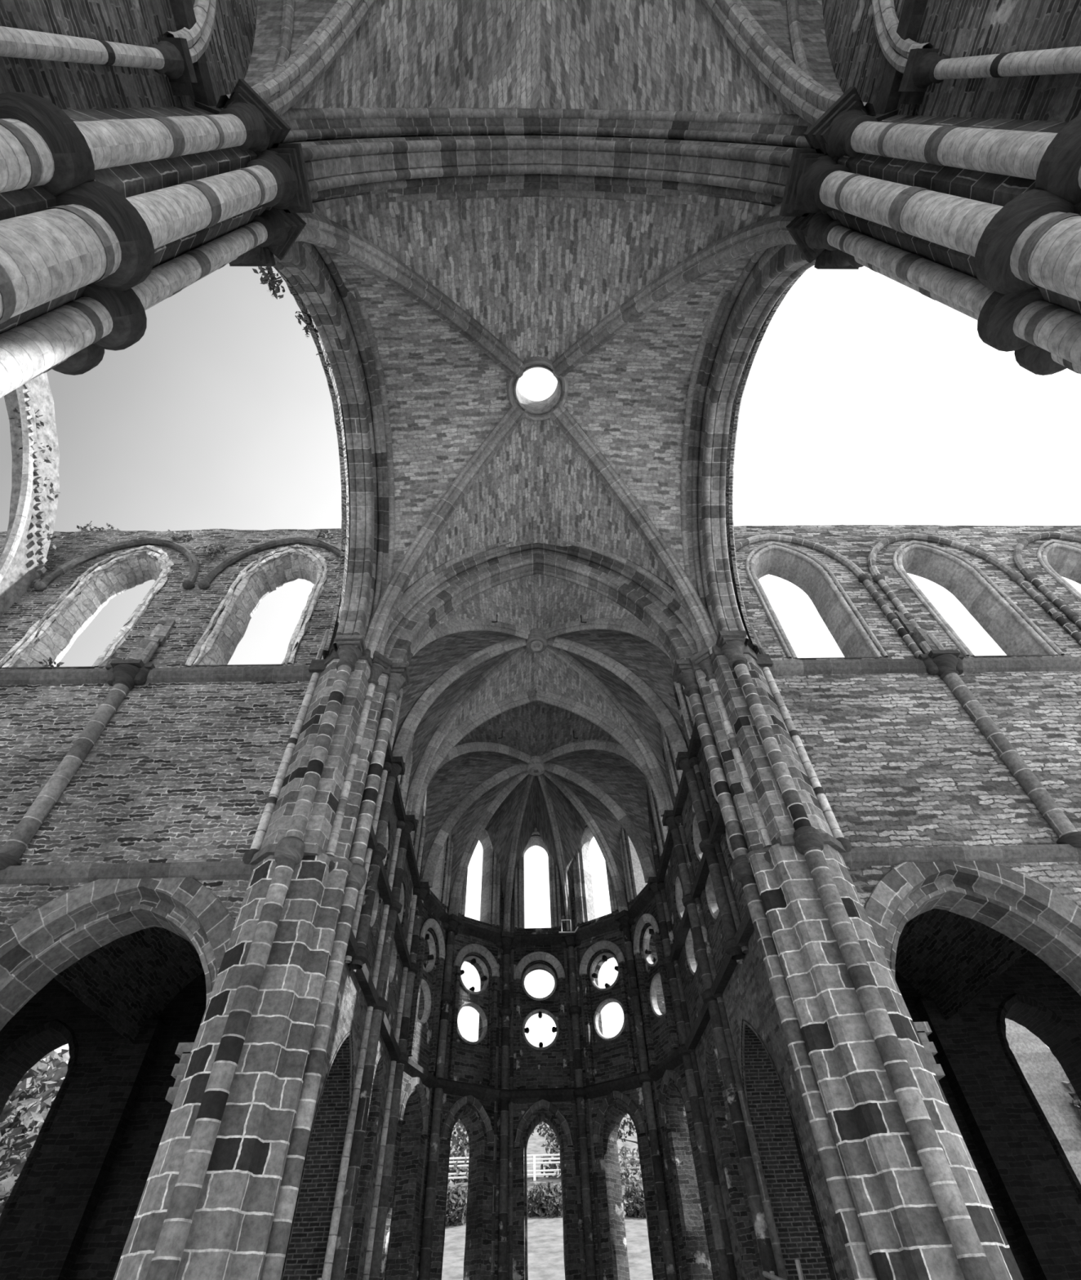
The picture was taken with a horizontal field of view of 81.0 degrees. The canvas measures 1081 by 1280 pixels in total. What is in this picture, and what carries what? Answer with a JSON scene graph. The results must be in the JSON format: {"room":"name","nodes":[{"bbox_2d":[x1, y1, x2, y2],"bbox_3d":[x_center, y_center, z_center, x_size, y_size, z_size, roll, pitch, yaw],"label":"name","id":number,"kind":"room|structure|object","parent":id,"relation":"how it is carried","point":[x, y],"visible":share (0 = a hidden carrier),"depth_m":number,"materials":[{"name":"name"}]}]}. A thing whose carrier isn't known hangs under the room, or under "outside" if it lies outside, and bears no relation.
{"room":"ruins","nodes":[
{"label":"ruins","id":0,"kind":"room"},
{"bbox_2d":[17,1019,165,1279],"bbox_3d":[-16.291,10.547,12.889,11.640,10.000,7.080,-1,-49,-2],"label":"pillar","id":1,"kind":"structure","parent":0,"point":[53,1253],"depth_m":15.24,"materials":[{"name":"black stone"}]},
{"bbox_2d":[0,972,206,1279],"bbox_3d":[-14.057,13.337,15.751,16.200,11.000,1.000,-1,-49,-2],"label":"wall","id":2,"kind":"structure","parent":0,"point":[104,1243],"depth_m":16.11,"materials":[{"name":"black stone"}]},
{"bbox_2d":[0,1018,79,1235],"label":"lancet window","id":3,"kind":"structure","parent":2,"relation":"in","point":[29,1048],"depth_m":17.39,"materials":[{"name":"black stone"}]},
{"bbox_2d":[0,0,257,109],"bbox_3d":[-5.610,-10.476,2.946,1.000,21.600,12.800,-1,-49,-2],"label":"wall","id":4,"kind":"structure","parent":0,"point":[228,54],"depth_m":7.71,"materials":[{"name":"brick"}]},
{"bbox_2d":[0,0,216,95],"bbox_3d":[-5.115,-9.172,6.617,0.460,8.258,5.256,-1,-49,-2],"label":"shaft","id":5,"kind":"object","parent":4,"relation":"attached to","point":[174,56],"visible":0.96,"depth_m":7.88,"materials":[{"name":"stone"}]},
{"bbox_2d":[168,0,217,106],"bbox_3d":[-5.149,-11.976,6.709,0.200,0.360,9.800,-1,-49,-2],"label":"trim","id":6,"kind":"structure","parent":4,"relation":"attached to","point":[183,11],"depth_m":9.46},
{"bbox_2d":[53,926,204,1044],"bbox_3d":[-13.627,7.816,16.061,15.600,2.620,7.080,-1,-49,-2],"label":"ceiling","id":7,"kind":"structure","parent":0,"point":[129,980],"depth_m":16.78,"materials":[{"name":"brick"}]},
{"bbox_2d":[0,528,341,933],"bbox_3d":[-13.661,3.586,14.853,17.160,22.280,1.000,-1,-49,-2],"label":"wall","id":8,"kind":"structure","parent":0,"point":[180,771],"depth_m":15.45,"materials":[{"name":"brick"}]},
{"bbox_2d":[0,372,59,617],"bbox_3d":[-16.952,-5.958,18.477,1.992,8.853,10.295,-1,-49,-2],"label":"arch","id":9,"kind":"object","parent":8,"relation":"attached to","point":[22,563],"visible":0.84,"depth_m":20.35,"materials":[{"name":"stone"}]},
{"bbox_2d":[0,619,175,870],"bbox_3d":[-11.023,2.057,15.788,1.200,8.140,0.858,-1,-49,-2],"label":"shaft","id":10,"kind":"object","parent":8,"relation":"attached to","point":[123,675],"visible":0.94,"depth_m":15.25,"materials":[{"name":"stone"}]},
{"bbox_2d":[0,537,199,668],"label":"lancet window","id":11,"kind":"structure","parent":8,"relation":"in","point":[127,570],"depth_m":20.33,"materials":[{"name":"stone"}]},
{"bbox_2d":[0,876,235,1105],"bbox_3d":[-7.836,7.841,9.894,5.960,8.907,1.160,-1,-49,-2],"label":"arch","id":12,"kind":"object","parent":8,"relation":"attached to","point":[75,924],"visible":0.49,"depth_m":12.22,"materials":[{"name":"stone"}]},
{"bbox_2d":[0,861,256,884],"bbox_3d":[-13.588,4.709,12.631,17.160,0.400,0.180,-1,-49,-2],"label":"trim","id":13,"kind":"structure","parent":8,"relation":"attached to","point":[212,870],"depth_m":12.70,"materials":[{"name":"stone"}]},
{"bbox_2d":[0,666,320,684],"bbox_3d":[-13.749,0.953,16.995,17.160,0.480,0.220,-1,-49,-2],"label":"trim","id":14,"kind":"structure","parent":8,"relation":"attached to","point":[268,673],"depth_m":17.01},
{"bbox_2d":[185,537,340,666],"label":"lancet window","id":15,"kind":"structure","parent":8,"relation":"in","point":[267,575],"depth_m":20.64,"materials":[{"name":"stone"}]},
{"bbox_2d":[1,1086,653,1279],"bbox_3d":[-1.116,64.099,86.611,240.000,51.624,150.000,-1,-49,-2],"label":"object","id":16,"kind":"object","parent":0,"point":[545,1255],"depth_m":48.62,"materials":[{"name":"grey plant"}]},
{"bbox_2d":[0,1048,69,1205],"bbox_3d":[-21.609,24.246,26.197,8.852,15.029,9.511,12,-51,-12],"label":"tree","id":17,"kind":"object","parent":16,"relation":"on","point":[15,1153],"visible":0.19,"depth_m":27.00,"materials":[{"name":"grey plant"}]},
{"bbox_2d":[444,1184,467,1226],"bbox_3d":[-7.628,49.886,55.452,5.088,3.332,3.266,-1,-49,-2],"label":"bush","id":18,"kind":"object","parent":16,"relation":"on","point":[454,1197],"visible":0.52,"depth_m":54.90,"materials":[{"name":"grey plant"}]},
{"bbox_2d":[448,1119,469,1183],"bbox_3d":[-6.901,53.769,68.837,11.074,12.340,13.285,-1,-49,-2],"label":"tree","id":19,"kind":"object","parent":16,"relation":"on","point":[464,1146],"visible":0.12,"depth_m":66.19,"materials":[{"name":"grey plant"}]},
{"bbox_2d":[448,1151,640,1180],"bbox_3d":[-0.592,52.302,62.554,50.000,2.218,0.240,-1,-49,-2],"label":"rail fence","id":20,"kind":"object","parent":16,"relation":"on","point":[534,1159],"visible":0.09,"depth_m":62.79,"materials":[{"name":"white paint"}]},
{"bbox_2d":[527,1181,562,1217],"bbox_3d":[0.783,50.052,55.999,5.016,3.357,3.270,-1,-49,-2],"label":"bush","id":21,"kind":"object","parent":16,"relation":"on","point":[544,1206],"visible":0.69,"depth_m":55.70,"materials":[{"name":"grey plant"}]},
{"bbox_2d":[531,1121,639,1179],"bbox_3d":[3.607,53.639,68.523,13.614,11.121,13.736,-1,-49,-2],"label":"tree","id":22,"kind":"object","parent":16,"relation":"on","point":[551,1136],"visible":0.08,"depth_m":65.28,"materials":[{"name":"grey plant"}]},
{"bbox_2d":[617,1113,641,1186],"bbox_3d":[12.051,51.603,67.151,13.438,11.077,12.339,-1,-49,-2],"label":"tree","id":23,"kind":"object","parent":16,"relation":"on","point":[636,1164],"visible":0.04,"depth_m":62.50,"materials":[{"name":"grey plant"}]},
{"bbox_2d":[622,1179,645,1218],"bbox_3d":[9.647,49.681,55.868,5.090,3.300,3.169,-1,-49,-2],"label":"bush","id":24,"kind":"object","parent":16,"relation":"on","point":[633,1193],"visible":0.39,"depth_m":55.60,"materials":[{"name":"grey plant"}]},
{"bbox_2d":[1004,1017,1080,1183],"bbox_3d":[22.125,19.935,23.383,18.000,11.600,1.720,-1,-49,-2],"label":"wall","id":25,"kind":"structure","parent":16,"relation":"on","point":[1049,1083],"depth_m":25.40,"materials":[{"name":"stone"}]},
{"bbox_2d":[280,764,426,1279],"bbox_3d":[-5.234,8.209,18.800,0.800,21.400,11.400,-1,-49,-2],"label":"wall","id":26,"kind":"structure","parent":0,"point":[351,1005],"depth_m":17.57,"materials":[{"name":"stone"}]},
{"bbox_2d":[281,1029,353,1279],"bbox_3d":[-5.140,12.143,12.964,1.060,7.417,3.600,-1,-49,-2],"label":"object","id":27,"kind":"structure","parent":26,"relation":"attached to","point":[306,1254],"depth_m":14.90,"materials":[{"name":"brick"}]},
{"bbox_2d":[343,1050,382,1279],"bbox_3d":[-5.113,13.958,17.107,0.900,4.953,1.720,-1,-49,-2],"label":"lancet window","id":28,"kind":"structure","parent":26,"relation":"in","point":[364,1177],"depth_m":17.22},
{"bbox_2d":[346,928,400,1058],"bbox_3d":[-4.666,9.681,17.315,0.260,0.240,11.100,-1,-49,-2],"label":"trim","id":29,"kind":"structure","parent":26,"relation":"attached to","point":[362,975],"depth_m":17.18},
{"bbox_2d":[344,688,404,973],"bbox_3d":[-4.688,5.016,19.065,0.684,9.280,1.047,-1,-49,-2],"label":"shaft","id":30,"kind":"object","parent":26,"relation":"attached to","point":[362,917],"visible":0.78,"depth_m":17.48,"materials":[{"name":"stone"}]},
{"bbox_2d":[366,823,411,968],"bbox_3d":[-4.746,7.837,19.473,0.260,0.240,11.100,-1,-49,-2],"label":"trim","id":31,"kind":"structure","parent":26,"relation":"attached to","point":[383,884],"depth_m":19.49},
{"bbox_2d":[384,739,421,888],"bbox_3d":[-4.830,5.888,21.753,0.260,0.240,11.100,-1,-49,-2],"label":"trim","id":32,"kind":"structure","parent":26,"relation":"attached to","point":[397,796],"depth_m":21.82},
{"bbox_2d":[378,810,450,1279],"bbox_3d":[-4.665,14.016,22.994,0.800,20.200,3.127,-14,-51,10],"label":"wall","id":33,"kind":"structure","parent":0,"point":[420,1056],"depth_m":21.95,"materials":[{"name":"stone"}]},
{"bbox_2d":[384,1076,428,1279],"bbox_3d":[-4.503,17.099,19.370,0.940,6.300,2.199,-14,-51,10],"label":"lancet window","id":34,"kind":"structure","parent":33,"relation":"in","point":[397,1267],"depth_m":20.09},
{"bbox_2d":[403,1057,437,1091],"bbox_3d":[-4.146,14.867,21.767,0.200,0.440,2.967,-14,-51,10],"label":"trim","id":35,"kind":"structure","parent":33,"relation":"attached to","point":[411,1068],"depth_m":21.67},
{"bbox_2d":[406,939,444,1072],"bbox_3d":[-4.226,13.463,23.419,0.240,3.860,1.960,-14,-51,10],"label":"trim","id":36,"kind":"structure","parent":33,"relation":"attached to","point":[413,1020],"depth_m":23.21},
{"bbox_2d":[419,918,444,972],"bbox_3d":[-4.419,12.111,25.066,0.520,1.908,2.236,-14,-51,10],"label":"round window","id":37,"kind":"structure","parent":33,"relation":"in","point":[424,935],"depth_m":25.47,"materials":[{"name":"stone"}]},
{"bbox_2d":[429,831,453,906],"bbox_3d":[-4.820,9.163,28.646,0.992,5.182,2.180,-14,-51,10],"label":"lancet window","id":38,"kind":"structure","parent":33,"relation":"in","point":[437,887],"depth_m":28.12,"materials":[{"name":"stone"}]},
{"bbox_2d":[429,827,504,1279],"bbox_3d":[-2.885,15.883,24.656,3.127,20.200,0.800,29,-56,-24],"label":"wall","id":39,"kind":"structure","parent":0,"point":[472,1062],"depth_m":23.45,"materials":[{"name":"stone"}]},
{"bbox_2d":[440,1094,493,1279],"bbox_3d":[-2.732,18.960,21.020,2.200,6.288,0.940,29,-56,-24],"label":"lancet window","id":40,"kind":"structure","parent":39,"relation":"in","point":[472,1259],"depth_m":21.91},
{"bbox_2d":[442,1079,501,1102],"bbox_3d":[-2.545,16.547,23.261,2.967,0.440,0.200,29,-56,-24],"label":"trim","id":41,"kind":"structure","parent":39,"relation":"attached to","point":[452,1087],"depth_m":23.23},
{"bbox_2d":[447,966,497,1086],"bbox_3d":[-2.618,15.150,24.921,1.960,3.860,0.240,29,-56,-24],"label":"trim","id":42,"kind":"structure","parent":39,"relation":"attached to","point":[457,971],"depth_m":24.73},
{"bbox_2d":[453,943,499,994],"bbox_3d":[-2.761,13.851,26.613,2.236,1.908,0.520,29,-56,-24],"label":"round window","id":43,"kind":"structure","parent":39,"relation":"in","point":[472,948],"depth_m":26.86,"materials":[{"name":"stone"}]},
{"bbox_2d":[456,922,501,942],"bbox_3d":[-2.709,12.754,27.699,2.967,0.480,0.200,29,-56,-24],"label":"trim","id":44,"kind":"structure","parent":39,"relation":"attached to","point":[464,928],"depth_m":27.63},
{"bbox_2d":[457,826,500,925],"bbox_3d":[-3.060,11.009,30.289,2.180,5.182,0.992,29,-56,-24],"label":"lancet window","id":45,"kind":"structure","parent":39,"relation":"in","point":[487,855],"depth_m":29.86,"materials":[{"name":"stone"}]},
{"bbox_2d":[420,701,656,932],"bbox_3d":[-0.145,7.693,27.905,9.880,6.457,9.381,-1,-49,-2],"label":"vault","id":46,"kind":"object","parent":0,"point":[545,779],"visible":0.88,"depth_m":29.11,"materials":[{"name":"stone"}]},
{"bbox_2d":[391,573,688,817],"bbox_3d":[-0.077,1.834,22.979,9.880,6.576,6.595,-1,-49,-2],"label":"vault","id":47,"kind":"object","parent":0,"point":[611,664],"visible":0.78,"depth_m":24.15,"materials":[{"name":"stone"}]},
{"bbox_2d":[294,192,796,660],"bbox_3d":[-0.002,-5.741,17.128,10.319,7.593,10.646,-1,-49,-2],"label":"vault","id":48,"kind":"object","parent":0,"point":[461,299],"visible":0.98,"depth_m":18.18,"materials":[{"name":"brick"}]},
{"bbox_2d":[216,0,875,124],"bbox_3d":[0.124,-15.148,8.681,11.000,6.898,12.655,-1,-49,-2],"label":"vault","id":49,"kind":"object","parent":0,"point":[759,56],"visible":0.79,"depth_m":13.19,"materials":[{"name":"brick"}]},
{"bbox_2d":[506,831,586,1279],"bbox_3d":[0.024,16.571,25.352,3.127,20.200,0.800,-1,-49,-2],"label":"wall","id":50,"kind":"structure","parent":0,"point":[539,1068],"depth_m":24.26,"materials":[{"name":"stone"}]},
{"bbox_2d":[514,827,561,928],"bbox_3d":[-0.184,11.689,30.977,2.180,5.182,0.992,-1,-49,-2],"label":"lancet window","id":51,"kind":"structure","parent":50,"relation":"in","point":[535,840],"depth_m":30.24,"materials":[{"name":"stone"}]},
{"bbox_2d":[511,933,564,945],"bbox_3d":[-0.093,13.373,28.325,2.967,0.480,0.200,-1,-49,-2],"label":"trim","id":52,"kind":"structure","parent":50,"relation":"attached to","point":[537,939],"depth_m":28.23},
{"bbox_2d":[513,951,565,1000],"bbox_3d":[-0.052,14.492,27.261,2.236,1.908,0.520,-1,-49,-2],"label":"round window","id":53,"kind":"structure","parent":50,"relation":"in","point":[531,957],"depth_m":27.43,"materials":[{"name":"stone"}]},
{"bbox_2d":[515,977,568,1088],"bbox_3d":[0.009,15.771,25.549,1.960,3.860,0.240,-1,-49,-2],"label":"trim","id":54,"kind":"structure","parent":50,"relation":"attached to","point":[561,988],"depth_m":25.27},
{"bbox_2d":[508,1087,576,1103],"bbox_3d":[0.070,17.166,23.887,2.967,0.440,0.200,-1,-49,-2],"label":"trim","id":55,"kind":"structure","parent":50,"relation":"attached to","point":[562,1094],"depth_m":23.81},
{"bbox_2d":[513,1099,573,1279],"bbox_3d":[0.157,19.639,21.717,2.202,6.304,0.940,-1,-49,-2],"label":"lancet window","id":56,"kind":"structure","parent":50,"relation":"in","point":[541,1117],"depth_m":22.95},
{"bbox_2d":[570,825,666,1279],"bbox_3d":[2.950,15.818,24.815,3.127,20.200,0.800,-29,-55,21],"label":"wall","id":57,"kind":"structure","parent":0,"point":[611,1058],"depth_m":23.52,"materials":[{"name":"stone"}]},
{"bbox_2d":[573,822,617,924],"bbox_3d":[2.708,10.944,30.447,2.180,5.182,0.992,-29,-55,21],"label":"lancet window","id":58,"kind":"structure","parent":57,"relation":"in","point":[588,904],"depth_m":29.94,"materials":[{"name":"stone"}]},
{"bbox_2d":[575,918,620,940],"bbox_3d":[2.538,12.695,27.842,2.967,0.480,0.200,-29,-55,21],"label":"trim","id":59,"kind":"structure","parent":57,"relation":"attached to","point":[610,925],"depth_m":27.77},
{"bbox_2d":[578,940,624,991],"bbox_3d":[2.674,13.790,26.762,2.236,1.908,0.520,-29,-55,21],"label":"round window","id":60,"kind":"structure","parent":57,"relation":"in","point":[603,944],"depth_m":26.99,"materials":[{"name":"stone"}]},
{"bbox_2d":[581,962,636,1084],"bbox_3d":[2.652,15.091,25.064,1.960,3.860,0.240,-29,-55,21],"label":"trim","id":61,"kind":"structure","parent":57,"relation":"attached to","point":[621,971],"depth_m":24.87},
{"bbox_2d":[583,1072,642,1100],"bbox_3d":[2.702,16.488,23.405,2.967,0.440,0.200,-29,-55,21],"label":"trim","id":62,"kind":"structure","parent":57,"relation":"attached to","point":[631,1082],"depth_m":23.37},
{"bbox_2d":[592,1090,654,1279],"bbox_3d":[3.066,18.889,21.184,2.203,6.304,0.940,-29,-55,21],"label":"lancet window","id":63,"kind":"structure","parent":57,"relation":"in","point":[617,1112],"depth_m":22.00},
{"bbox_2d":[622,827,720,1279],"bbox_3d":[4.775,13.910,23.252,0.800,20.200,3.127,13,-51,-13],"label":"wall","id":64,"kind":"structure","parent":0,"point":[662,1044],"depth_m":22.12,"materials":[{"name":"stone"}]},
{"bbox_2d":[619,826,647,902],"bbox_3d":[4.513,9.058,28.901,0.992,5.182,2.180,13,-51,-13],"label":"lancet window","id":65,"kind":"structure","parent":64,"relation":"in","point":[638,882],"depth_m":28.41,"materials":[{"name":"stone"}]},
{"bbox_2d":[633,913,659,966],"bbox_3d":[4.375,12.013,25.306,0.520,1.908,2.236,13,-51,-13],"label":"round window","id":66,"kind":"structure","parent":64,"relation":"in","point":[653,929],"depth_m":25.69,"materials":[{"name":"stone"}]},
{"bbox_2d":[634,933,679,1066],"bbox_3d":[4.302,13.367,23.652,0.240,3.860,1.960,13,-51,-13],"label":"trim","id":67,"kind":"structure","parent":64,"relation":"attached to","point":[673,1037],"depth_m":23.44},
{"bbox_2d":[647,1049,683,1084],"bbox_3d":[4.343,14.772,21.999,0.200,0.440,2.967,13,-51,-13],"label":"trim","id":68,"kind":"structure","parent":64,"relation":"attached to","point":[673,1060],"depth_m":21.89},
{"bbox_2d":[658,1069,714,1279],"bbox_3d":[4.880,16.996,19.628,0.940,6.292,2.202,13,-51,-13],"label":"lancet window","id":69,"kind":"structure","parent":64,"relation":"in","point":[695,1244],"depth_m":20.25,"materials":[{"name":"brick"}]},
{"bbox_2d":[645,684,854,1279],"bbox_3d":[5.442,8.089,19.091,0.800,21.400,11.400,-1,-49,-2],"label":"wall","id":70,"kind":"structure","parent":0,"point":[748,996],"depth_m":16.33,"materials":[{"name":"stone"}]},
{"bbox_2d":[656,720,700,884],"bbox_3d":[4.826,5.780,22.016,0.260,0.240,11.100,-1,-49,-2],"label":"trim","id":71,"kind":"structure","parent":70,"relation":"attached to","point":[695,742],"depth_m":21.78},
{"bbox_2d":[669,804,725,961],"bbox_3d":[4.910,7.729,19.737,0.260,0.240,11.100,-1,-49,-2],"label":"trim","id":72,"kind":"structure","parent":70,"relation":"attached to","point":[717,828],"depth_m":19.45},
{"bbox_2d":[672,684,748,964],"bbox_3d":[4.811,4.910,19.324,0.684,9.280,1.047,-1,-49,-2],"label":"shaft","id":73,"kind":"object","parent":70,"relation":"attached to","point":[728,909],"visible":0.84,"depth_m":17.69,"materials":[{"name":"stone"}]},
{"bbox_2d":[684,907,754,1049],"bbox_3d":[4.990,9.573,17.579,0.260,0.240,11.100,-1,-49,-2],"label":"trim","id":74,"kind":"structure","parent":70,"relation":"attached to","point":[745,929],"depth_m":17.17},
{"bbox_2d":[705,1041,761,1273],"bbox_3d":[5.543,13.838,17.398,0.900,4.953,1.720,-1,-49,-2],"label":"lancet window","id":75,"kind":"structure","parent":70,"relation":"in","point":[748,1245],"depth_m":17.28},
{"bbox_2d":[741,1018,837,1279],"bbox_3d":[5.755,12.021,13.262,1.060,7.417,3.600,-1,-49,-2],"label":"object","id":76,"kind":"structure","parent":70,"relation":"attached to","point":[798,1237],"depth_m":15.15,"materials":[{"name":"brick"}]},
{"bbox_2d":[733,524,1080,906],"bbox_3d":[13.967,3.273,15.612,17.160,22.292,1.000,-1,-49,-2],"label":"wall","id":77,"kind":"structure","parent":0,"point":[897,760],"depth_m":16.10,"materials":[{"name":"brick"}]},
{"bbox_2d":[734,533,922,658],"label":"lancet window","id":78,"kind":"structure","parent":77,"relation":"in","point":[793,566],"depth_m":20.83,"materials":[{"name":"stone"}]},
{"bbox_2d":[760,656,1080,675],"bbox_3d":[13.879,0.644,17.749,17.160,0.480,0.220,-1,-49,-2],"label":"trim","id":79,"kind":"structure","parent":77,"relation":"attached to","point":[802,667],"depth_m":17.57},
{"bbox_2d":[839,844,1080,866],"bbox_3d":[14.040,4.400,13.386,17.160,0.400,0.180,-1,-49,-2],"label":"trim","id":80,"kind":"structure","parent":77,"relation":"attached to","point":[1050,852],"depth_m":13.17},
{"bbox_2d":[863,860,1080,1080],"bbox_3d":[8.517,7.662,10.336,5.960,8.889,1.160,-1,-49,-2],"label":"arch","id":81,"kind":"object","parent":77,"relation":"attached to","point":[1011,903],"visible":0.47,"depth_m":12.71,"materials":[{"name":"stone"}]},
{"bbox_2d":[867,533,1080,657],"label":"lancet window","id":82,"kind":"structure","parent":77,"relation":"in","point":[1006,627],"depth_m":20.82,"materials":[{"name":"stone"}]},
{"bbox_2d":[894,611,1080,848],"bbox_3d":[11.248,1.807,16.396,1.200,8.140,0.858,-1,-49,-2],"label":"shaft","id":83,"kind":"object","parent":77,"relation":"attached to","point":[947,664],"visible":0.94,"depth_m":15.80,"materials":[{"name":"stone"}]},
{"bbox_2d":[1013,531,1080,629],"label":"lancet window","id":84,"kind":"structure","parent":77,"relation":"in","point":[1063,559],"depth_m":22.54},
{"bbox_2d":[789,950,1080,1279],"bbox_3d":[14.531,13.017,16.531,16.200,11.000,1.000,-1,-49,-2],"label":"wall","id":85,"kind":"structure","parent":0,"point":[1029,976],"depth_m":16.89,"materials":[{"name":"black stone"}]},
{"bbox_2d":[995,992,1080,1201],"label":"lancet window","id":86,"kind":"structure","parent":85,"relation":"in","point":[1064,1042],"depth_m":18.06,"materials":[{"name":"black stone"}]},
{"bbox_2d":[822,0,1080,121],"bbox_3d":[6.265,-10.610,3.270,1.000,21.600,12.800,-1,-49,-2],"label":"wall","id":87,"kind":"structure","parent":0,"point":[958,28],"depth_m":8.22,"materials":[{"name":"brick"}]},
{"bbox_2d":[875,0,927,114],"bbox_3d":[5.566,-12.096,7.001,0.200,0.360,9.800,-1,-49,-2],"label":"trim","id":88,"kind":"structure","parent":87,"relation":"attached to","point":[913,11],"depth_m":9.66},
{"bbox_2d":[871,0,1080,104],"bbox_3d":[5.600,-9.293,6.913,0.460,8.264,5.254,-1,-49,-2],"label":"shaft","id":89,"kind":"object","parent":87,"relation":"attached to","point":[922,65],"visible":0.96,"depth_m":8.70,"materials":[{"name":"stone"}]},
{"bbox_2d":[894,908,1028,1021],"bbox_3d":[13.961,7.507,16.815,15.600,2.620,7.080,-1,-49,-2],"label":"ceiling","id":90,"kind":"structure","parent":0,"point":[948,957],"depth_m":17.18,"materials":[{"name":"brick"}]},
{"bbox_2d":[914,998,1080,1279],"bbox_3d":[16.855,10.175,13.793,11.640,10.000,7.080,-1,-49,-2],"label":"pier","id":91,"kind":"structure","parent":0,"point":[1048,1254],"depth_m":15.55,"materials":[{"name":"black stone"}]},
{"label":"floor","id":92,"kind":"structure","parent":0,"visible":0},
{"bbox_2d":[0,79,313,398],"bbox_3d":[-5.013,-2.886,4.929,2.621,14.920,2.509,-1,-49,-2],"label":"pier","id":93,"kind":"object","parent":92,"relation":"on","point":[107,215],"visible":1,"depth_m":6.34,"materials":[{"name":"stone"}]},
{"bbox_2d":[280,107,812,206],"bbox_3d":[0.063,-9.853,13.074,11.220,6.664,1.684,-1,-49,-2],"label":"arch","id":94,"kind":"object","parent":93,"relation":"on","point":[419,154],"visible":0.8,"depth_m":13.78,"materials":[{"name":"stone"}]},
{"bbox_2d":[112,616,409,1279],"bbox_3d":[-5.024,5.213,13.022,2.928,16.700,2.885,-1,-49,-2],"label":"pier","id":95,"kind":"object","parent":92,"relation":"on","point":[218,1201],"visible":1,"depth_m":10.63,"materials":[{"name":"stone"}]},
{"bbox_2d":[272,203,395,659],"bbox_3d":[-5.267,-5.712,16.914,1.562,7.484,13.261,-1,-49,-2],"label":"arch","id":96,"kind":"object","parent":95,"relation":"on","point":[355,379],"visible":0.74,"depth_m":18.27,"materials":[{"name":"stone"}]},
{"bbox_2d":[383,540,697,666],"bbox_3d":[-0.046,-1.201,20.619,10.600,6.897,1.684,-1,-49,-2],"label":"arch","id":97,"kind":"object","parent":95,"relation":"on","point":[431,597],"visible":0.81,"depth_m":20.76,"materials":[{"name":"stone"}]},
{"bbox_2d":[321,751,416,1279],"bbox_3d":[-4.600,10.177,17.952,0.684,17.680,1.047,-1,-49,-2],"label":"shaft","id":98,"kind":"object","parent":92,"relation":"on","point":[336,1251],"visible":0.87,"depth_m":16.29,"materials":[{"name":"stone"}]},
{"bbox_2d":[404,689,673,822],"bbox_3d":[-0.101,4.296,24.899,9.600,6.288,0.380,-1,-49,-2],"label":"arch","id":99,"kind":"object","parent":98,"relation":"on","point":[486,713],"visible":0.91,"depth_m":25.61,"materials":[{"name":"stone"}]},
{"bbox_2d":[362,815,430,1279],"bbox_3d":[-4.642,13.659,20.927,0.684,17.680,1.047,-1,-49,-2],"label":"shaft","id":100,"kind":"object","parent":92,"relation":"on","point":[371,1271],"visible":0.84,"depth_m":19.78,"materials":[{"name":"stone"}]},
{"bbox_2d":[413,906,462,1279],"bbox_3d":[-3.652,15.770,22.767,0.665,17.680,1.022,-30,-55,22],"label":"shaft","id":101,"kind":"object","parent":92,"relation":"on","point":[454,920],"visible":0.8,"depth_m":21.75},
{"bbox_2d":[490,877,516,1279],"bbox_3d":[-1.359,17.019,23.919,1.016,17.680,0.652,13,-51,-13],"label":"shaft","id":102,"kind":"object","parent":92,"relation":"on","point":[506,944],"visible":0.91,"depth_m":23.25,"materials":[{"name":"stone"}]},
{"bbox_2d":[559,876,603,1279],"bbox_3d":[1.486,16.990,24.000,1.019,17.680,0.681,-17,-51,12],"label":"shaft","id":103,"kind":"object","parent":92,"relation":"on","point":[570,943],"visible":0.92,"depth_m":23.40,"materials":[{"name":"stone"}]},
{"bbox_2d":[614,902,683,1279],"bbox_3d":[3.822,15.680,22.966,0.709,17.680,1.013,34,-58,-27],"label":"shaft","id":104,"kind":"object","parent":92,"relation":"on","point":[645,1080],"visible":0.79,"depth_m":21.84,"materials":[{"name":"stone"}]},
{"bbox_2d":[646,811,737,1279],"bbox_3d":[4.857,13.553,21.186,0.684,17.680,1.047,-1,-49,-2],"label":"shaft","id":105,"kind":"object","parent":92,"relation":"on","point":[725,1259],"visible":0.9,"depth_m":19.93,"materials":[{"name":"stone"}]},
{"bbox_2d":[662,746,787,1279],"bbox_3d":[4.900,10.071,18.211,0.684,17.680,1.047,-1,-49,-2],"label":"shaft","id":106,"kind":"object","parent":92,"relation":"on","point":[769,1246],"visible":0.91,"depth_m":16.47,"materials":[{"name":"stone"}]},
{"bbox_2d":[671,624,1023,1279],"bbox_3d":[5.481,5.096,13.309,2.928,16.700,2.885,-1,-49,-2],"label":"pier","id":107,"kind":"object","parent":92,"relation":"on","point":[910,1200],"visible":0.98,"depth_m":10.74,"materials":[{"name":"stone"}]},
{"bbox_2d":[680,201,816,653],"bbox_3d":[5.266,-5.848,17.204,1.562,7.460,13.302,-1,-49,-2],"label":"arch","id":108,"kind":"object","parent":107,"relation":"on","point":[737,322],"visible":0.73,"depth_m":18.52,"materials":[{"name":"stone"}]},
{"bbox_2d":[779,86,1080,375],"bbox_3d":[5.731,-3.006,5.222,2.621,14.920,2.509,-1,-49,-2],"label":"pier","id":109,"kind":"object","parent":92,"relation":"on","point":[980,218],"visible":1,"depth_m":7.35,"materials":[{"name":"stone"}]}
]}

